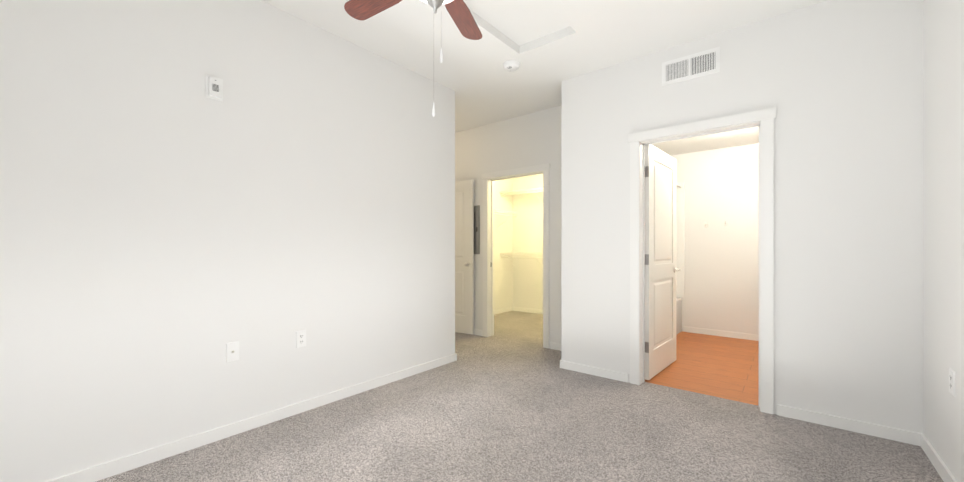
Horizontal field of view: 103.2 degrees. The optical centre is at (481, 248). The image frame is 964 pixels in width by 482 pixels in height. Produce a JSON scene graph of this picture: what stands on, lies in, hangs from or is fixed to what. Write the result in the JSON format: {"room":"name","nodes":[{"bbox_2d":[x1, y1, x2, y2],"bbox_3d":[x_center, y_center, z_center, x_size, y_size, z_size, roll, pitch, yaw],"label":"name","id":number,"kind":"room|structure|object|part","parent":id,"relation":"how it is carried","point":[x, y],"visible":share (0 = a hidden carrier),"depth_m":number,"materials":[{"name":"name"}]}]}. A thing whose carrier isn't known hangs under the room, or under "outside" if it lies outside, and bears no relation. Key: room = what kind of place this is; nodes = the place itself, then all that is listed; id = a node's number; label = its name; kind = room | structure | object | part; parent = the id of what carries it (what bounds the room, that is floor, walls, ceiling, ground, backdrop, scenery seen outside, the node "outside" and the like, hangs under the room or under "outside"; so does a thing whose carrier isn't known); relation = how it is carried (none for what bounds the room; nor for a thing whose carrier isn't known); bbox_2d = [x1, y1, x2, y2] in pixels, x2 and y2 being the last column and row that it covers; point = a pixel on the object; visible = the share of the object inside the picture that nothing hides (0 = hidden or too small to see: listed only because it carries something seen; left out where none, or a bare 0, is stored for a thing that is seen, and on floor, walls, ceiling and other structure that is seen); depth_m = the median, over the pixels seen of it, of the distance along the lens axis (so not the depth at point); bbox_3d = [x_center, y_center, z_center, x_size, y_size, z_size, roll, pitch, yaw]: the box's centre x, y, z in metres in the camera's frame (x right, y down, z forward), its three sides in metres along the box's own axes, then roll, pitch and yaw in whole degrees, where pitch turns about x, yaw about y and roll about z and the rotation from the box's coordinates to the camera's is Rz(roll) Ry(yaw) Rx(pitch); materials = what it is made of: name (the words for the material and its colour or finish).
{"room":"empty bedroom","nodes":[
{"label":"empty bedroom","id":0,"kind":"room"},
{"bbox_2d":[0,0,454,481],"bbox_3d":[-1.504,-0.229,2.462,0.120,2.740,3.760,0,0,39],"label":"wall","id":1,"kind":"structure","parent":0,"point":[169,229],"depth_m":2.20,"materials":[{"name":"white paint"}]},
{"bbox_2d":[206,75,222,101],"bbox_3d":[-1.577,-0.949,2.257,0.023,0.132,0.086,0,0,39],"label":"door chime","id":2,"kind":"object","parent":1,"relation":"attached to","point":[214,87],"visible":1,"depth_m":2.25,"materials":[{"name":"white plastic"}]},
{"bbox_2d":[226,341,238,361],"bbox_3d":[-1.520,0.631,2.334,0.016,0.117,0.072,0,0,39],"label":"outlet","id":3,"kind":"object","parent":1,"relation":"attached to","point":[232,351],"visible":1,"depth_m":2.33,"materials":[{"name":"white plastic"}]},
{"bbox_2d":[296,330,305,347],"bbox_3d":[-1.259,0.631,2.663,0.008,0.117,0.072,0,0,39],"label":"duplex electrical outlet","id":4,"kind":"object","parent":1,"relation":"attached to","point":[301,338],"visible":1,"depth_m":2.66,"materials":[{"name":"white plastic"}]},
{"bbox_2d":[46,306,956,481],"bbox_3d":[0.234,1.105,3.043,4.650,0.072,6.610,0,0,39],"label":"baseboard","id":5,"kind":"structure","parent":1,"relation":"attached to","point":[120,465],"depth_m":2.41,"materials":[{"name":"white paint"}]},
{"bbox_2d":[494,178,512,309],"bbox_3d":[-0.020,-0.231,6.407,0.120,2.740,1.940,0,0,39],"label":"wall","id":6,"kind":"structure","parent":0,"point":[503,270],"depth_m":6.81,"materials":[{"name":"white paint"}]},
{"bbox_2d":[494,209,517,227],"bbox_3d":[0.020,-0.489,6.040,0.404,0.267,1.384,0,0,39],"label":"closet shelf","id":7,"kind":"object","parent":6,"relation":"attached to","point":[498,212],"visible":0.42,"depth_m":6.30,"materials":[{"name":"silver metal"}]},
{"bbox_2d":[455,105,561,347],"bbox_3d":[0.237,-0.230,4.874,2.590,2.740,0.120,0,0,39],"label":"wall","id":8,"kind":"structure","parent":0,"point":[530,139],"depth_m":4.59,"materials":[{"name":"white paint"}]},
{"bbox_2d":[474,205,479,253],"bbox_3d":[-0.169,-0.245,5.116,0.355,0.640,0.015,0,0,39],"label":"electrical panel","id":9,"kind":"object","parent":8,"relation":"attached to","point":[476,229],"visible":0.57,"depth_m":5.03,"materials":[{"name":"grey metal"}]},
{"bbox_2d":[482,163,549,348],"bbox_3d":[0.431,0.086,4.717,0.992,2.108,0.164,0,0,39],"label":"trim","id":10,"kind":"structure","parent":8,"relation":"attached to","point":[488,179],"depth_m":4.92,"materials":[{"name":"white paint"}]},
{"bbox_2d":[96,311,943,481],"bbox_3d":[-0.203,1.190,3.442,6.070,0.100,6.920,0,0,39],"label":"floor carpet","id":11,"kind":"object","parent":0,"point":[510,400],"visible":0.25,"depth_m":2.28,"materials":[{"name":"grey carpet"}]},
{"bbox_2d":[261,0,826,132],"bbox_3d":[-0.203,-1.650,3.441,6.070,0.100,6.920,0,0,39],"label":"ceiling","id":12,"kind":"structure","parent":0,"point":[415,36],"depth_m":2.94,"materials":[{"name":"white paint"}]},
{"bbox_2d":[344,0,481,116],"bbox_3d":[-0.271,-1.123,1.887,1.234,0.953,1.259,0,0,39],"label":"ceiling fan","id":13,"kind":"object","parent":12,"relation":"hanging from","point":[459,12],"visible":1,"depth_m":2.19,"materials":[{"name":"brown wood"}]},
{"bbox_3d":[-0.545,-1.375,2.087,0.560,0.013,0.138,0,-11,34],"label":"blade","id":14,"kind":"part","parent":13,"relation":"part of","materials":[{"name":"brown wood"}]},
{"bbox_3d":[-0.230,-1.281,1.874,0.284,0.100,0.284,0,0,39],"label":"lamp shade","id":15,"kind":"part","parent":13,"relation":"part of","materials":[{"name":"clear glass"}]},
{"bbox_3d":[-0.124,-1.375,2.239,0.138,0.013,0.560,11,3,16],"label":"blade","id":16,"kind":"part","parent":13,"relation":"part of","materials":[{"name":"brown wood"}]},
{"bbox_2d":[503,60,519,71],"bbox_3d":[0.258,-1.579,3.319,0.148,0.042,0.148,0,0,39],"label":"smoke detector","id":17,"kind":"object","parent":12,"relation":"attached to","point":[511,65],"visible":1,"depth_m":3.28,"materials":[{"name":"white plastic"}]},
{"bbox_2d":[466,0,568,45],"bbox_3d":[0.264,-1.674,2.690,0.540,0.020,0.800,0,0,39],"label":"panel","id":18,"kind":"object","parent":12,"relation":"in","point":[519,22],"visible":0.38,"depth_m":2.75,"materials":[{"name":"white paint"}]},
{"bbox_2d":[513,143,758,334],"bbox_3d":[2.332,-0.230,5.673,4.700,2.740,0.120,0,0,39],"label":"wall","id":19,"kind":"structure","parent":0,"point":[721,267],"depth_m":5.04,"materials":[{"name":"white paint"}]},
{"bbox_2d":[500,253,542,265],"bbox_3d":[1.188,0.201,6.263,1.934,0.267,0.404,0,0,39],"label":"closet shelf","id":20,"kind":"object","parent":19,"relation":"attached to","point":[522,257],"visible":0.31,"depth_m":6.42,"materials":[{"name":"silver metal"}]},
{"bbox_2d":[501,187,542,203],"bbox_3d":[1.188,-0.869,6.262,1.934,0.267,0.404,0,0,39],"label":"closet shelf","id":21,"kind":"object","parent":19,"relation":"attached to","point":[530,190],"visible":0.29,"depth_m":6.52,"materials":[{"name":"silver metal"}]},
{"bbox_2d":[645,331,758,405],"bbox_3d":[2.469,1.190,4.064,2.700,0.100,2.590,0,0,39],"label":"floor","id":22,"kind":"structure","parent":0,"point":[720,366],"depth_m":3.63,"materials":[{"name":"brown wood"}]},
{"bbox_2d":[676,298,681,334],"bbox_3d":[1.980,0.910,4.902,0.756,0.460,1.516,0,0,39],"label":"bathtub","id":23,"kind":"object","parent":22,"relation":"on","point":[678,315],"visible":0.15,"depth_m":5.12,"materials":[{"name":"white plastic"}]},
{"bbox_2d":[651,127,758,155],"bbox_3d":[2.393,-1.325,4.016,2.540,0.050,2.400,0,0,39],"label":"ceiling","id":24,"kind":"structure","parent":0,"point":[748,136],"depth_m":4.69,"materials":[{"name":"white paint"}]},
{"bbox_2d":[561,0,923,432],"bbox_3d":[1.691,-0.230,2.975,2.300,2.740,0.120,0,0,39],"label":"wall","id":25,"kind":"structure","parent":0,"point":[838,84],"depth_m":2.51,"materials":[{"name":"white paint"}]},
{"bbox_2d":[645,144,680,379],"bbox_3d":[1.686,0.113,3.557,0.146,2.030,0.849,0,0,39],"label":"door leaf","id":26,"kind":"structure","parent":25,"relation":"in","point":[660,250],"depth_m":3.48,"materials":[{"name":"white paint"}]},
{"bbox_3d":[1.686,0.095,3.557,0.146,1.600,0.849,0,0,39],"label":"bathroom door hardware","id":27,"kind":"part","parent":26,"relation":"part of","materials":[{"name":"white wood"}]},
{"bbox_2d":[662,46,719,85],"bbox_3d":[1.607,-1.405,2.958,0.400,0.186,0.013,0,0,39],"label":"air vent","id":28,"kind":"object","parent":25,"relation":"in","point":[698,64],"visible":1,"depth_m":2.95,"materials":[{"name":"white plastic"}]},
{"bbox_2d":[628,107,775,413],"bbox_3d":[1.676,0.086,2.988,0.992,2.108,0.164,0,0,39],"label":"door frame","id":29,"kind":"structure","parent":25,"relation":"attached to","point":[763,120],"depth_m":2.80,"materials":[{"name":"white paint"}]},
{"bbox_2d":[923,0,963,481],"bbox_3d":[2.087,-0.229,1.542,0.120,2.740,6.850,0,0,39],"label":"wall","id":30,"kind":"structure","parent":0,"point":[943,226],"depth_m":1.91,"materials":[{"name":"white paint"}]},
{"bbox_2d":[949,368,955,396],"bbox_3d":[2.217,0.631,1.804,0.008,0.117,0.072,0,0,39],"label":"electrical outlet","id":31,"kind":"object","parent":30,"relation":"attached to","point":[952,382],"visible":1,"depth_m":1.79,"materials":[{"name":"white plastic"}]},
{"bbox_3d":[-1.085,-0.230,5.204,0.120,2.740,1.270,0,0,39],"label":"wall","id":32,"kind":"structure","parent":0,"visible":0},
{"bbox_2d":[455,180,473,334],"bbox_3d":[-0.473,0.113,5.248,0.858,2.030,0.237,0,0,32],"label":"door leaf","id":33,"kind":"structure","parent":32,"relation":"in","point":[464,254],"depth_m":5.08,"materials":[{"name":"white paint"}]},
{"bbox_3d":[-0.473,0.095,5.248,0.848,1.600,0.134,0,0,39],"label":"entry door hardware","id":34,"kind":"part","parent":33,"relation":"part of","materials":[{"name":"silver metal"}]},
{"bbox_3d":[1.543,-0.230,5.064,0.120,2.740,1.820,0,0,39],"label":"wall","id":35,"kind":"structure","parent":0,"visible":0},
{"bbox_2d":[676,182,684,296],"bbox_3d":[1.990,-0.123,4.893,0.790,1.575,1.524,0,0,39],"label":"wall","id":36,"kind":"structure","parent":35,"relation":"attached to","point":[680,239],"depth_m":5.26,"materials":[{"name":"white paint"}]}
]}

